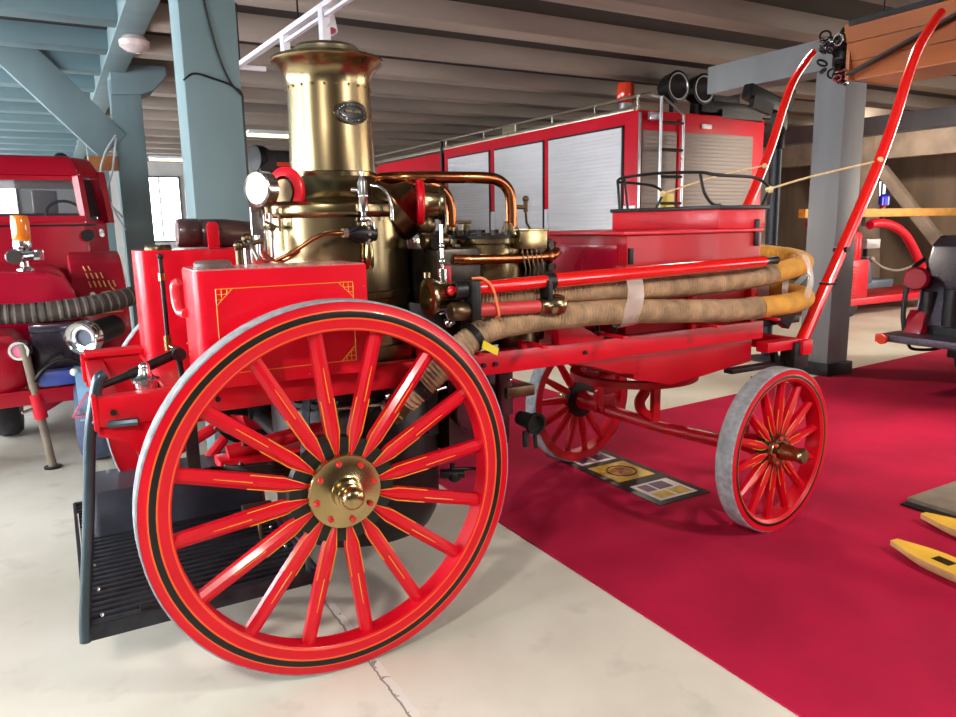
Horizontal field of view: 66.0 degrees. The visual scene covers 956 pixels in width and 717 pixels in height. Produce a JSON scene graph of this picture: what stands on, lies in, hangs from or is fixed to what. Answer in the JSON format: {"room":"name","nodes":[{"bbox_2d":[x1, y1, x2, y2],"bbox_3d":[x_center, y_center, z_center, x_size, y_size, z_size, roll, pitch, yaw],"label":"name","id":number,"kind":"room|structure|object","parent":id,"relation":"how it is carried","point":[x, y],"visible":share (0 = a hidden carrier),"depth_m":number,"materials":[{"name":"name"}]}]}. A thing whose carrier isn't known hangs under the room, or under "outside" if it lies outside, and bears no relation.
{"room":"fire engine museum","nodes":[
{"label":"fire engine museum","id":0,"kind":"room"},
{"bbox_2d":[109,162,376,284],"bbox_3d":[-7.183,-4.480,23.808,22.700,3.700,0.400,-7,12,-29],"label":"wall","id":1,"kind":"structure","parent":0,"point":[154,168],"depth_m":21.94,"materials":[{"name":"white paint"}]},
{"bbox_2d":[149,176,182,241],"bbox_3d":[-9.542,-4.491,22.153,1.200,1.950,0.070,-7,12,-29],"label":"window","id":2,"kind":"structure","parent":1,"relation":"in","point":[165,191],"depth_m":22.22,"materials":[{"name":"white"}]},
{"bbox_2d":[0,280,930,716],"bbox_3d":[-0.229,-0.594,12.499,22.700,0.120,28.000,-7,12,-29],"label":"floor","id":3,"kind":"structure","parent":0,"point":[527,635],"depth_m":2.88,"materials":[{"name":"concrete"}]},
{"bbox_2d":[0,315,124,469],"bbox_3d":[-3.193,0.250,5.023,1.490,1.013,0.932,-7,12,-29],"label":"pump","id":4,"kind":"object","parent":3,"relation":"on","point":[45,372],"visible":0.8,"depth_m":4.96,"materials":[{"name":"paint"}]},
{"bbox_2d":[0,286,136,324],"bbox_3d":[-3.021,-0.364,5.049,1.658,0.232,0.291,-9,13,-38],"label":"hose","id":5,"kind":"object","parent":4,"relation":"on","point":[100,303],"visible":0.78,"depth_m":5.06,"materials":[{"name":"rubber"}]},
{"bbox_2d":[0,152,131,435],"bbox_3d":[-4.568,-0.800,7.033,2.029,2.405,4.083,-7,12,-29],"label":"fire truck","id":6,"kind":"object","parent":3,"relation":"on","point":[56,210],"visible":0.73,"depth_m":6.55,"materials":[{"name":"paint"}]},
{"bbox_2d":[54,152,67,156],"bbox_3d":[-4.499,-2.022,7.535,0.555,0.185,0.200,-7,12,-29],"label":"lamp","id":7,"kind":"object","parent":6,"relation":"attached to","point":[57,154],"depth_m":7.58,"materials":[{"name":"black metal"}]},
{"bbox_2d":[86,146,116,250],"bbox_3d":[-7.423,-2.643,14.618,0.340,3.400,0.340,-7,12,-29],"label":"timber post","id":8,"kind":"object","parent":3,"relation":"on","point":[110,226],"visible":0.04,"depth_m":14.52,"materials":[{"name":"blue paint"}]},
{"bbox_2d":[107,80,154,328],"bbox_3d":[-4.384,-1.754,9.463,0.340,3.400,0.340,-7,12,-29],"label":"timber post","id":9,"kind":"object","parent":3,"relation":"on","point":[126,112],"visible":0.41,"depth_m":9.22,"materials":[{"name":"blue paint"}]},
{"bbox_2d":[0,46,126,155],"bbox_3d":[-5.068,-3.223,8.693,1.558,1.634,0.160,-7,12,-29],"label":"brace","id":10,"kind":"object","parent":9,"relation":"attached to","point":[30,68],"visible":0.79,"depth_m":8.70,"materials":[{"name":"blue paint"}]},
{"bbox_2d":[88,155,118,170],"bbox_3d":[-4.620,-2.404,9.066,0.320,0.170,0.150,-7,12,-29],"label":"junction box","id":11,"kind":"object","parent":9,"relation":"attached to","point":[95,161],"visible":0.74,"depth_m":9.01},
{"bbox_2d":[99,135,125,229],"bbox_3d":[-4.512,-2.160,9.049,0.263,1.161,0.072,-11,14,-44],"label":"cable","id":12,"kind":"object","parent":9,"relation":"hanging from","point":[115,210],"visible":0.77,"depth_m":9.02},
{"bbox_2d":[107,64,165,98],"bbox_3d":[-4.279,-3.452,9.231,0.630,0.379,0.500,-7,12,-29],"label":"saddle","id":13,"kind":"object","parent":9,"relation":"attached to","point":[140,80],"visible":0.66,"depth_m":9.01,"materials":[{"name":"blue paint"}]},
{"bbox_2d":[168,0,249,451],"bbox_3d":[-1.593,-0.898,4.508,0.315,3.400,0.315,-7,12,-29],"label":"timber post","id":14,"kind":"object","parent":3,"relation":"on","point":[210,114],"visible":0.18,"depth_m":4.27,"materials":[{"name":"blue paint"}]},
{"bbox_2d":[183,0,250,205],"bbox_3d":[-1.524,-1.465,4.266,0.332,1.401,0.029,-7,12,-29],"label":"cable","id":15,"kind":"object","parent":14,"relation":"attached to","point":[239,91],"visible":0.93,"depth_m":4.26,"materials":[{"name":"black rubber"}]},
{"bbox_2d":[248,145,416,244],"bbox_3d":[-2.822,-2.052,12.536,3.052,2.815,2.320,-7,12,-29],"label":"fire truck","id":16,"kind":"object","parent":3,"relation":"on","point":[260,158],"visible":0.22,"depth_m":10.97,"materials":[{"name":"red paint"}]},
{"bbox_2d":[248,145,289,172],"bbox_3d":[-2.832,-3.014,11.279,1.294,0.470,0.408,-7,12,-29],"label":"lamp","id":17,"kind":"object","parent":16,"relation":"on","point":[260,158],"depth_m":10.97,"materials":[{"name":"black metal"}]},
{"bbox_2d":[375,70,770,232],"bbox_3d":[0.951,-2.730,13.858,2.599,3.550,9.138,-7,12,-29],"label":"fire truck","id":18,"kind":"object","parent":3,"relation":"on","point":[568,171],"visible":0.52,"depth_m":10.23,"materials":[{"name":"red paint"}]},
{"bbox_2d":[448,152,488,232],"bbox_3d":[-0.171,-2.655,13.283,0.022,1.950,1.470,-7,12,-29],"label":"roller shutter","id":19,"kind":"object","parent":18,"relation":"hanging from","point":[471,200],"depth_m":13.09,"materials":[{"name":"metal"}]},
{"bbox_2d":[494,142,542,232],"bbox_3d":[0.644,-2.415,11.887,0.022,1.950,1.400,-7,12,-29],"label":"roller shutter","id":20,"kind":"object","parent":18,"relation":"hanging from","point":[521,164],"depth_m":11.68,"materials":[{"name":"metal"}]},
{"bbox_2d":[548,128,621,230],"bbox_3d":[1.482,-2.167,10.452,0.022,1.950,1.640,-7,12,-29],"label":"roller shutter","id":21,"kind":"object","parent":18,"relation":"hanging from","point":[584,167],"depth_m":10.34,"materials":[{"name":"metal"}]},
{"bbox_2d":[640,130,676,207],"bbox_3d":[2.359,-2.034,9.663,0.600,1.840,0.022,-7,12,-29],"label":"shutter","id":22,"kind":"object","parent":18,"relation":"hanging from","point":[649,139],"depth_m":9.55,"materials":[{"name":"metal"}]},
{"bbox_2d":[701,124,711,128],"bbox_3d":[3.069,-3.111,9.872,0.180,0.060,0.025,-7,12,-29],"label":"lamp","id":23,"kind":"object","parent":18,"relation":"attached to","point":[703,126],"depth_m":9.85,"materials":[{"name":"white plastic"}]},
{"bbox_2d":[682,132,752,206],"bbox_3d":[3.304,-2.148,10.195,1.340,1.840,0.022,-7,12,-29],"label":"shutter","id":24,"kind":"object","parent":18,"relation":"hanging from","point":[713,152],"depth_m":10.09,"materials":[{"name":"silver metal"}]},
{"bbox_2d":[690,94,770,121],"bbox_3d":[3.549,-3.549,10.330,1.366,0.460,0.404,-7,12,-29],"label":"monitor","id":25,"kind":"object","parent":18,"relation":"on","point":[714,108],"depth_m":10.09,"materials":[{"name":"black metal"}]},
{"bbox_2d":[438,349,955,716],"bbox_3d":[4.134,0.570,5.354,8.356,0.006,10.300,-7,12,-29],"label":"carpet","id":26,"kind":"object","parent":3,"relation":"on","point":[818,613],"visible":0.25,"depth_m":3.65,"materials":[{"name":"red carpet"}]},
{"bbox_2d":[73,8,945,675],"bbox_3d":[0.542,-0.519,3.917,4.999,2.792,1.869,-7,12,-29],"label":"fire engine","id":27,"kind":"object","parent":26,"relation":"on","point":[290,339],"visible":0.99,"depth_m":2.94,"materials":[{"name":"red paint"}]},
{"bbox_2d":[174,218,250,247],"bbox_3d":[-1.177,-0.581,3.404,0.412,0.135,0.134,-7,12,-29],"label":"roll","id":28,"kind":"object","parent":27,"relation":"on","point":[192,232],"visible":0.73,"depth_m":3.32,"materials":[{"name":"brown leather"}]},
{"bbox_2d":[440,463,475,482],"bbox_3d":[-0.084,0.535,3.456,0.192,0.094,0.068,-2,10,-3],"label":"tap","id":29,"kind":"object","parent":27,"relation":"on","point":[454,474],"depth_m":3.43,"materials":[{"name":"black metal"}]},
{"bbox_2d":[504,378,545,447],"bbox_3d":[0.200,0.240,3.383,0.172,0.336,0.166,-7,12,-29],"label":"outlet","id":30,"kind":"object","parent":27,"relation":"attached to","point":[534,423],"depth_m":3.35,"materials":[{"name":"black metal"}]},
{"bbox_2d":[380,283,814,423],"bbox_3d":[0.565,-0.134,3.737,2.553,0.434,0.990,-7,12,-29],"label":"hose","id":31,"kind":"object","parent":27,"relation":"attached to","point":[783,298],"visible":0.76,"depth_m":3.22,"materials":[{"name":"fabric"}]},
{"bbox_2d":[450,256,779,299],"bbox_3d":[0.701,-0.370,3.246,1.836,0.105,0.072,-7,12,-29],"label":"pipe","id":32,"kind":"object","parent":27,"relation":"attached to","point":[608,275],"visible":0.96,"depth_m":3.15,"materials":[{"name":"red metal"}]},
{"bbox_2d":[472,277,499,318],"bbox_3d":[0.031,-0.234,2.865,0.111,0.169,0.037,0,10,5],"label":"cord","id":33,"kind":"object","parent":32,"relation":"attached to","point":[473,278],"visible":1,"depth_m":2.85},
{"bbox_2d":[446,280,566,320],"bbox_3d":[0.124,-0.233,2.915,0.534,0.165,0.092,-7,12,-29],"label":"pipe","id":34,"kind":"object","parent":32,"relation":"attached to","point":[472,309],"visible":0.95,"depth_m":2.88,"materials":[{"name":"red metal"}]},
{"bbox_2d":[446,302,471,320],"bbox_3d":[-0.056,-0.182,2.818,0.116,0.073,0.072,-7,12,-29],"label":"socket","id":35,"kind":"object","parent":34,"relation":"attached to","point":[456,311],"depth_m":2.79,"materials":[{"name":"brown metal"}]},
{"bbox_2d":[419,244,813,316],"bbox_3d":[0.777,-0.428,3.541,2.436,0.258,0.455,-7,12,-29],"label":"hose","id":36,"kind":"object","parent":27,"relation":"attached to","point":[434,295],"visible":0.6,"depth_m":3.38,"materials":[{"name":"fabric"}]},
{"bbox_2d":[659,163,767,196],"bbox_3d":[1.570,-1.190,4.888,1.129,0.242,0.077,-9,13,-36],"label":"cord","id":37,"kind":"object","parent":27,"relation":"attached to","point":[764,166],"visible":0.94,"depth_m":4.85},
{"bbox_2d":[780,342,808,368],"bbox_3d":[1.764,-0.024,4.102,0.120,0.150,0.100,-7,12,-29],"label":"socket","id":38,"kind":"object","parent":27,"relation":"attached to","point":[797,356],"depth_m":4.05,"materials":[{"name":"black metal"}]},
{"bbox_2d":[765,157,882,193],"bbox_3d":[1.923,-1.016,4.064,0.855,0.208,0.050,-6,11,-23],"label":"cord","id":39,"kind":"object","parent":27,"relation":"attached to","point":[769,189],"visible":1,"depth_m":4.04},
{"bbox_2d":[546,448,709,505],"bbox_3d":[0.926,0.728,4.752,0.405,0.011,1.125,-7,12,-29],"label":"board","id":40,"kind":"object","parent":26,"relation":"on","point":[654,486],"visible":0.92,"depth_m":4.61,"materials":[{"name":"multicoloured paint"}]},
{"bbox_2d":[574,452,615,465],"bbox_3d":[0.749,0.676,5.055,0.295,0.001,0.265,-7,12,-29],"label":"picture","id":41,"kind":"object","parent":40,"relation":"on","point":[601,457],"depth_m":4.99,"materials":[{"name":"paper"}]},
{"bbox_2d":[588,461,654,481],"bbox_3d":[0.925,0.728,4.754,0.295,0.001,0.310,-7,12,-29],"label":"picture","id":42,"kind":"object","parent":40,"relation":"on","point":[614,471],"depth_m":4.74,"materials":[{"name":"yellow paper"}]},
{"bbox_2d":[631,478,697,499],"bbox_3d":[1.116,0.784,4.428,0.295,0.001,0.265,-7,12,-29],"label":"picture","id":43,"kind":"object","parent":40,"relation":"on","point":[658,488],"depth_m":4.42,"materials":[{"name":"paper"}]},
{"bbox_2d":[875,235,955,368],"bbox_3d":[5.567,-0.404,6.591,3.060,1.413,2.270,-7,12,-29],"label":"vehicle","id":44,"kind":"object","parent":26,"relation":"on","point":[932,324],"visible":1,"depth_m":6.73,"materials":[{"name":"paint"}]},
{"bbox_2d":[875,333,888,343],"bbox_3d":[3.735,-0.185,6.818,0.060,0.100,0.120,-7,12,-29],"label":"tail lamp","id":45,"kind":"object","parent":44,"relation":"attached to","point":[881,338],"depth_m":6.79,"materials":[{"name":"red plastic"}]},
{"bbox_2d":[920,291,936,323],"bbox_3d":[4.163,-0.474,6.795,0.140,0.300,0.140,-7,12,-29],"label":"canister","id":46,"kind":"object","parent":44,"relation":"on","point":[928,299],"depth_m":6.74,"materials":[{"name":"black metal"}]},
{"bbox_2d":[941,289,955,326],"bbox_3d":[4.272,-0.456,6.605,0.180,0.330,0.180,-7,12,-29],"label":"canister","id":47,"kind":"object","parent":44,"relation":"on","point":[948,296],"depth_m":6.56,"materials":[{"name":"black metal"}]},
{"bbox_2d":[890,539,955,582],"bbox_3d":[2.208,0.985,3.084,0.160,0.055,1.050,-5,11,-21],"label":"float","id":48,"kind":"object","parent":26,"relation":"on","point":[942,564],"visible":1,"depth_m":3.37,"materials":[{"name":"yellow wood"}]},
{"bbox_2d":[901,481,955,518],"bbox_3d":[3.193,0.844,3.821,1.140,0.038,1.340,-7,12,-29],"label":"board","id":49,"kind":"object","parent":26,"relation":"on","point":[941,500],"visible":1,"depth_m":4.09,"materials":[{"name":"grey wood"}]},
{"bbox_2d":[920,512,955,536],"bbox_3d":[2.589,0.917,3.417,0.160,0.055,1.050,-6,12,-27],"label":"float","id":50,"kind":"object","parent":26,"relation":"on","point":[946,524],"visible":1,"depth_m":3.77,"materials":[{"name":"yellow wood"}]},
{"bbox_2d":[760,148,768,243],"bbox_3d":[5.779,-2.827,15.388,0.330,3.020,0.330,-7,12,-29],"label":"timber post","id":51,"kind":"object","parent":3,"relation":"on","point":[763,186],"visible":0.06,"depth_m":15.17,"materials":[{"name":"grey paint"}]},
{"bbox_2d":[763,105,955,147],"bbox_3d":[5.724,-4.467,15.132,0.340,0.300,27.100,-7,12,-29],"label":"ceiling beam","id":52,"kind":"structure","parent":51,"relation":"on","point":[939,117],"depth_m":12.39,"materials":[{"name":"grey paint"}]},
{"bbox_2d":[741,83,795,361],"bbox_3d":[3.175,-1.455,8.191,0.764,3.003,0.440,-7,12,-29],"label":"lamp stand","id":53,"kind":"object","parent":3,"relation":"on","point":[761,100],"visible":0.57,"depth_m":8.07,"materials":[{"name":"black metal"}]},
{"bbox_2d":[800,70,866,376],"bbox_3d":[3.599,-1.343,7.487,0.410,3.020,0.410,-7,12,-29],"label":"timber post","id":54,"kind":"object","parent":3,"relation":"on","point":[839,112],"visible":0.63,"depth_m":7.34,"materials":[{"name":"grey paint"}]},
{"bbox_2d":[707,35,839,95],"bbox_3d":[5.076,-2.530,4.609,0.340,0.300,9.200,-7,12,-29],"label":"ceiling beam","id":55,"kind":"structure","parent":54,"relation":"on","point":[776,68],"depth_m":7.80,"materials":[{"name":"grey paint"}]},
{"bbox_2d":[799,194,926,316],"bbox_3d":[6.859,-1.877,13.007,3.450,1.970,1.425,-7,12,-29],"label":"trailer","id":56,"kind":"object","parent":3,"relation":"on","point":[866,289],"visible":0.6,"depth_m":12.20,"materials":[{"name":"red paint"}]},
{"bbox_2d":[878,194,889,218],"bbox_3d":[6.676,-2.472,12.110,0.170,0.470,0.170,-7,12,-29],"label":"lamp","id":57,"kind":"object","parent":56,"relation":"attached to","point":[884,199],"depth_m":12.03,"materials":[{"name":"blue plastic"}]},
{"bbox_2d":[858,136,879,277],"bbox_3d":[8.453,-3.112,15.906,0.300,3.325,0.597,-7,12,-29],"label":"stud","id":58,"kind":"object","parent":3,"relation":"on","point":[868,146],"visible":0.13,"depth_m":15.77,"materials":[{"name":"brown wood"}]},
{"bbox_2d":[769,127,955,168],"bbox_3d":[8.740,-4.433,15.319,0.200,0.500,10.000,-7,12,-29],"label":"rail","id":59,"kind":"object","parent":58,"relation":"attached to","point":[939,141],"visible":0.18,"depth_m":15.02,"materials":[{"name":"beige wood"}]},
{"bbox_2d":[798,208,955,217],"bbox_3d":[6.844,-2.402,12.103,4.650,0.130,0.120,-7,12,-29],"label":"wooden beam","id":60,"kind":"structure","parent":58,"relation":"attached to","point":[883,212],"depth_m":12.14,"materials":[{"name":"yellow wood"}]},
{"bbox_2d":[879,165,942,245],"bbox_3d":[8.994,-2.720,14.825,0.220,2.424,2.143,-7,12,-29],"label":"brace","id":61,"kind":"object","parent":58,"relation":"attached to","point":[889,179],"visible":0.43,"depth_m":14.99,"materials":[{"name":"brown wood"}]},
{"bbox_2d":[0,0,955,110],"bbox_3d":[-0.297,-4.401,11.803,22.700,0.220,28.000,-7,12,-29],"label":"ceiling","id":62,"kind":"structure","parent":0,"point":[848,10],"depth_m":7.92,"materials":[{"name":"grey wood"}]},
{"bbox_2d":[0,101,51,114],"bbox_3d":[-9.126,-3.855,10.850,5.935,0.200,0.300,-7,12,-29],"label":"ceiling beam","id":63,"kind":"structure","parent":62,"relation":"attached to","point":[5,106],"depth_m":11.76,"materials":[{"name":"blue paint"}]},
{"bbox_2d":[0,112,62,124],"bbox_3d":[-9.760,-4.042,11.935,5.935,0.200,0.300,-7,12,-29],"label":"ceiling beam","id":64,"kind":"structure","parent":62,"relation":"attached to","point":[4,117],"depth_m":12.88,"materials":[{"name":"blue paint"}]},
{"bbox_2d":[0,122,71,132],"bbox_3d":[-10.393,-4.229,13.019,5.935,0.200,0.300,-7,12,-29],"label":"ceiling beam","id":65,"kind":"structure","parent":62,"relation":"attached to","point":[25,127],"depth_m":13.99,"materials":[{"name":"blue paint"}]},
{"bbox_2d":[0,149,72,155],"bbox_3d":[-12.927,-4.977,17.358,5.935,0.200,0.300,-7,12,-29],"label":"ceiling beam","id":66,"kind":"structure","parent":62,"relation":"attached to","point":[10,152],"depth_m":18.29,"materials":[{"name":"blue paint"}]},
{"bbox_2d":[0,144,74,151],"bbox_3d":[-12.294,-4.790,16.273,5.935,0.200,0.300,-7,12,-29],"label":"ceiling beam","id":67,"kind":"structure","parent":62,"relation":"attached to","point":[2,146],"depth_m":17.24,"materials":[{"name":"blue paint"}]},
{"bbox_2d":[0,138,76,145],"bbox_3d":[-11.660,-4.603,15.189,5.935,0.200,0.300,-7,12,-29],"label":"ceiling beam","id":68,"kind":"structure","parent":62,"relation":"attached to","point":[18,141],"depth_m":16.19,"materials":[{"name":"blue paint"}]},
{"bbox_2d":[0,131,78,139],"bbox_3d":[-11.027,-4.416,14.104,5.935,0.200,0.300,-7,12,-29],"label":"ceiling beam","id":69,"kind":"structure","parent":62,"relation":"attached to","point":[3,134],"depth_m":15.10,"materials":[{"name":"blue paint"}]},
{"bbox_2d":[0,86,89,102],"bbox_3d":[-8.493,-3.668,9.765,5.935,0.200,0.300,-7,12,-29],"label":"ceiling beam","id":70,"kind":"structure","parent":62,"relation":"attached to","point":[16,94],"depth_m":10.65,"materials":[{"name":"blue paint"}]},
{"bbox_2d":[0,69,94,91],"bbox_3d":[-7.859,-3.481,8.681,5.935,0.200,0.300,-7,12,-29],"label":"ceiling beam","id":71,"kind":"structure","parent":62,"relation":"attached to","point":[85,83],"depth_m":9.89,"materials":[{"name":"blue paint"}]},
{"bbox_2d":[0,49,100,75],"bbox_3d":[-7.226,-3.293,7.596,5.935,0.200,0.300,-7,12,-29],"label":"ceiling beam","id":72,"kind":"structure","parent":62,"relation":"attached to","point":[67,62],"depth_m":8.80,"materials":[{"name":"blue paint"}]},
{"bbox_2d":[0,19,107,54],"bbox_3d":[-6.592,-3.106,6.511,5.935,0.200,0.300,-7,12,-29],"label":"ceiling beam","id":73,"kind":"structure","parent":62,"relation":"attached to","point":[13,33],"depth_m":7.62,"materials":[{"name":"blue paint"}]},
{"bbox_2d":[0,0,117,27],"bbox_3d":[-5.959,-2.919,5.426,5.935,0.200,0.300,-7,12,-29],"label":"ceiling beam","id":74,"kind":"structure","parent":62,"relation":"attached to","point":[103,13],"depth_m":6.60,"materials":[{"name":"blue paint"}]},
{"bbox_2d":[72,0,160,158],"bbox_3d":[-4.616,-3.630,9.237,0.260,0.220,27.100,-7,12,-29],"label":"ceiling beam","id":75,"kind":"structure","parent":62,"relation":"attached to","point":[134,16],"depth_m":7.65,"materials":[{"name":"blue paint"}]},
{"bbox_2d":[118,34,149,53],"bbox_3d":[-3.402,-3.107,7.285,0.290,0.160,0.290,-7,12,-29],"label":"lamp","id":76,"kind":"object","parent":75,"relation":"attached to","point":[131,43],"visible":1,"depth_m":7.20,"materials":[{"name":"plastic"}]},
{"bbox_2d":[148,155,181,160],"bbox_3d":[-6.984,-4.763,17.553,1.600,0.100,0.240,-7,12,-29],"label":"ceiling light","id":77,"kind":"object","parent":62,"relation":"attached to","point":[151,157],"visible":0.47,"depth_m":17.26,"materials":[{"name":"white plastic"}]},
{"bbox_2d":[150,158,181,160],"bbox_3d":[-6.983,-4.729,17.559,1.560,0.030,0.220,-7,12,-29],"label":"diffuser","id":78,"kind":"object","parent":77,"relation":"attached to","point":[151,159],"depth_m":17.30,"materials":[{"name":"white plastic"}]},
{"bbox_2d":[84,156,381,166],"bbox_3d":[-3.925,-6.329,23.869,15.785,0.200,0.300,-7,12,-29],"label":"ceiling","id":79,"kind":"structure","parent":62,"relation":"attached to","point":[85,157],"depth_m":21.02,"materials":[{"name":"beige wood"}]},
{"bbox_2d":[85,153,396,163],"bbox_3d":[-3.291,-6.142,22.785,15.785,0.200,0.300,-7,12,-29],"label":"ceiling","id":80,"kind":"structure","parent":62,"relation":"attached to","point":[108,154],"depth_m":19.77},
{"bbox_2d":[108,148,416,160],"bbox_3d":[-2.658,-5.955,21.700,15.785,0.200,0.300,-7,12,-29],"label":"ceiling beam","id":81,"kind":"structure","parent":62,"relation":"attached to","point":[148,151],"depth_m":18.68,"materials":[{"name":"beige wood"}]},
{"bbox_2d":[246,129,288,137],"bbox_3d":[-3.547,-4.037,13.245,1.200,0.100,0.240,-7,12,-29],"label":"ceiling light","id":82,"kind":"object","parent":62,"relation":"attached to","point":[250,132],"visible":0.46,"depth_m":13.04,"materials":[{"name":"white plastic"}]},
{"bbox_2d":[247,133,288,137],"bbox_3d":[-3.547,-4.003,13.252,1.160,0.030,0.220,-7,12,-29],"label":"diffuser","id":83,"kind":"object","parent":82,"relation":"attached to","point":[275,135],"depth_m":13.09,"materials":[{"name":"white plastic"}]},
{"bbox_2d":[113,143,435,156],"bbox_3d":[-2.024,-5.768,20.615,15.785,0.200,0.300,-7,12,-29],"label":"ceiling beam","id":84,"kind":"structure","parent":62,"relation":"attached to","point":[148,145],"depth_m":18.61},
{"bbox_2d":[145,136,443,152],"bbox_3d":[-1.391,-5.581,19.531,15.785,0.200,0.300,-7,12,-29],"label":"ceiling beam","id":85,"kind":"structure","parent":62,"relation":"attached to","point":[165,140],"depth_m":17.43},
{"bbox_2d":[110,118,486,142],"bbox_3d":[-0.124,-5.207,17.361,15.785,0.200,0.300,-7,12,-29],"label":"ceiling beam","id":86,"kind":"structure","parent":62,"relation":"attached to","point":[148,124],"depth_m":16.16,"materials":[{"name":"grey wood"}]},
{"bbox_2d":[144,129,460,147],"bbox_3d":[-0.757,-5.394,18.446,15.785,0.200,0.300,-7,12,-29],"label":"ceiling beam","id":87,"kind":"structure","parent":62,"relation":"attached to","point":[148,132],"depth_m":17.32,"materials":[{"name":"grey wood"}]},
{"bbox_2d":[106,107,501,136],"bbox_3d":[0.510,-5.020,16.276,15.785,0.200,0.300,-7,12,-29],"label":"ceiling beam","id":88,"kind":"structure","parent":62,"relation":"attached to","point":[148,114],"depth_m":14.78,"materials":[{"name":"grey wood"}]},
{"bbox_2d":[109,96,555,129],"bbox_3d":[1.143,-4.833,15.192,15.785,0.200,0.300,-7,12,-29],"label":"ceiling beam","id":89,"kind":"structure","parent":62,"relation":"attached to","point":[151,102],"depth_m":13.63,"materials":[{"name":"grey wood"}]},
{"bbox_2d":[130,57,813,126],"bbox_3d":[2.410,-4.459,13.022,15.785,0.200,0.300,-7,12,-29],"label":"ceiling beam","id":90,"kind":"structure","parent":62,"relation":"attached to","point":[271,79],"depth_m":11.43,"materials":[{"name":"grey wood"}]},
{"bbox_2d":[150,81,793,131],"bbox_3d":[1.777,-4.646,14.107,15.785,0.200,0.300,-7,12,-29],"label":"ceiling beam","id":91,"kind":"structure","parent":62,"relation":"attached to","point":[165,88],"depth_m":12.52,"materials":[{"name":"grey wood"}]},
{"bbox_2d":[133,34,908,117],"bbox_3d":[3.044,-4.272,11.938,15.785,0.200,0.300,-7,12,-29],"label":"ceiling beam","id":92,"kind":"structure","parent":62,"relation":"attached to","point":[161,48],"depth_m":10.17,"materials":[{"name":"grey wood"}]},
{"bbox_2d":[146,3,955,110],"bbox_3d":[3.677,-4.085,10.853,15.785,0.200,0.300,-7,12,-29],"label":"ceiling beam","id":93,"kind":"structure","parent":62,"relation":"attached to","point":[251,27],"depth_m":8.74,"materials":[{"name":"grey wood"}]},
{"bbox_2d":[234,0,955,94],"bbox_3d":[4.311,-3.897,9.768,15.785,0.200,0.300,-7,12,-29],"label":"ceiling beam","id":94,"kind":"structure","parent":62,"relation":"attached to","point":[445,15],"depth_m":7.59,"materials":[{"name":"grey wood"}]},
{"bbox_2d":[235,0,352,71],"bbox_3d":[-1.187,-2.467,5.073,0.275,0.730,3.426,-7,12,-29],"label":"truss","id":95,"kind":"object","parent":94,"relation":"hanging from","point":[322,11],"visible":0.76,"depth_m":5.13,"materials":[{"name":"white metal"}]},
{"bbox_2d":[327,14,337,35],"bbox_3d":[-0.974,-2.216,4.800,0.095,0.215,0.146,-7,12,-29],"label":"spotlight","id":96,"kind":"object","parent":95,"relation":"attached to","point":[333,27],"visible":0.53,"depth_m":4.78,"materials":[{"name":"white plastic"}]},
{"bbox_2d":[542,0,848,42],"bbox_3d":[4.944,-3.710,8.684,15.785,0.200,0.300,-7,12,-29],"label":"ceiling beam","id":97,"kind":"structure","parent":62,"relation":"attached to","point":[742,16],"depth_m":7.20,"materials":[{"name":"grey wood"}]},
{"bbox_2d":[861,0,922,7],"bbox_3d":[5.578,-3.523,7.599,15.785,0.200,0.300,-7,12,-29],"label":"ceiling beam","id":98,"kind":"structure","parent":62,"relation":"attached to","point":[891,3],"depth_m":6.64,"materials":[{"name":"grey wood"}]},
{"bbox_2d":[765,153,955,284],"bbox_3d":[9.312,-3.631,17.547,0.400,3.700,28.000,-7,12,-29],"label":"wall","id":99,"kind":"structure","parent":0,"point":[931,180],"depth_m":16.70,"materials":[{"name":"brown wood"}]},
{"bbox_2d":[879,180,888,206],"bbox_3d":[9.204,-3.857,17.211,0.070,0.620,0.800,-7,12,-29],"label":"window","id":100,"kind":"structure","parent":99,"relation":"in","point":[883,189],"depth_m":16.96,"materials":[{"name":"white"}]},
{"bbox_2d":[844,0,955,85],"bbox_3d":[4.110,-2.304,4.411,0.755,0.661,3.760,-7,12,-29],"label":"hull","id":101,"kind":"object","parent":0,"point":[880,45],"visible":0.95,"depth_m":5.59,"materials":[{"name":"orange wood"}]},
{"bbox_2d":[816,27,848,85],"bbox_3d":[2.983,-2.478,6.045,0.350,0.449,0.291,-7,12,-29],"label":"bundle","id":102,"kind":"object","parent":101,"relation":"hanging from","point":[838,43],"visible":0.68,"depth_m":5.99,"materials":[{"name":"black metal"}]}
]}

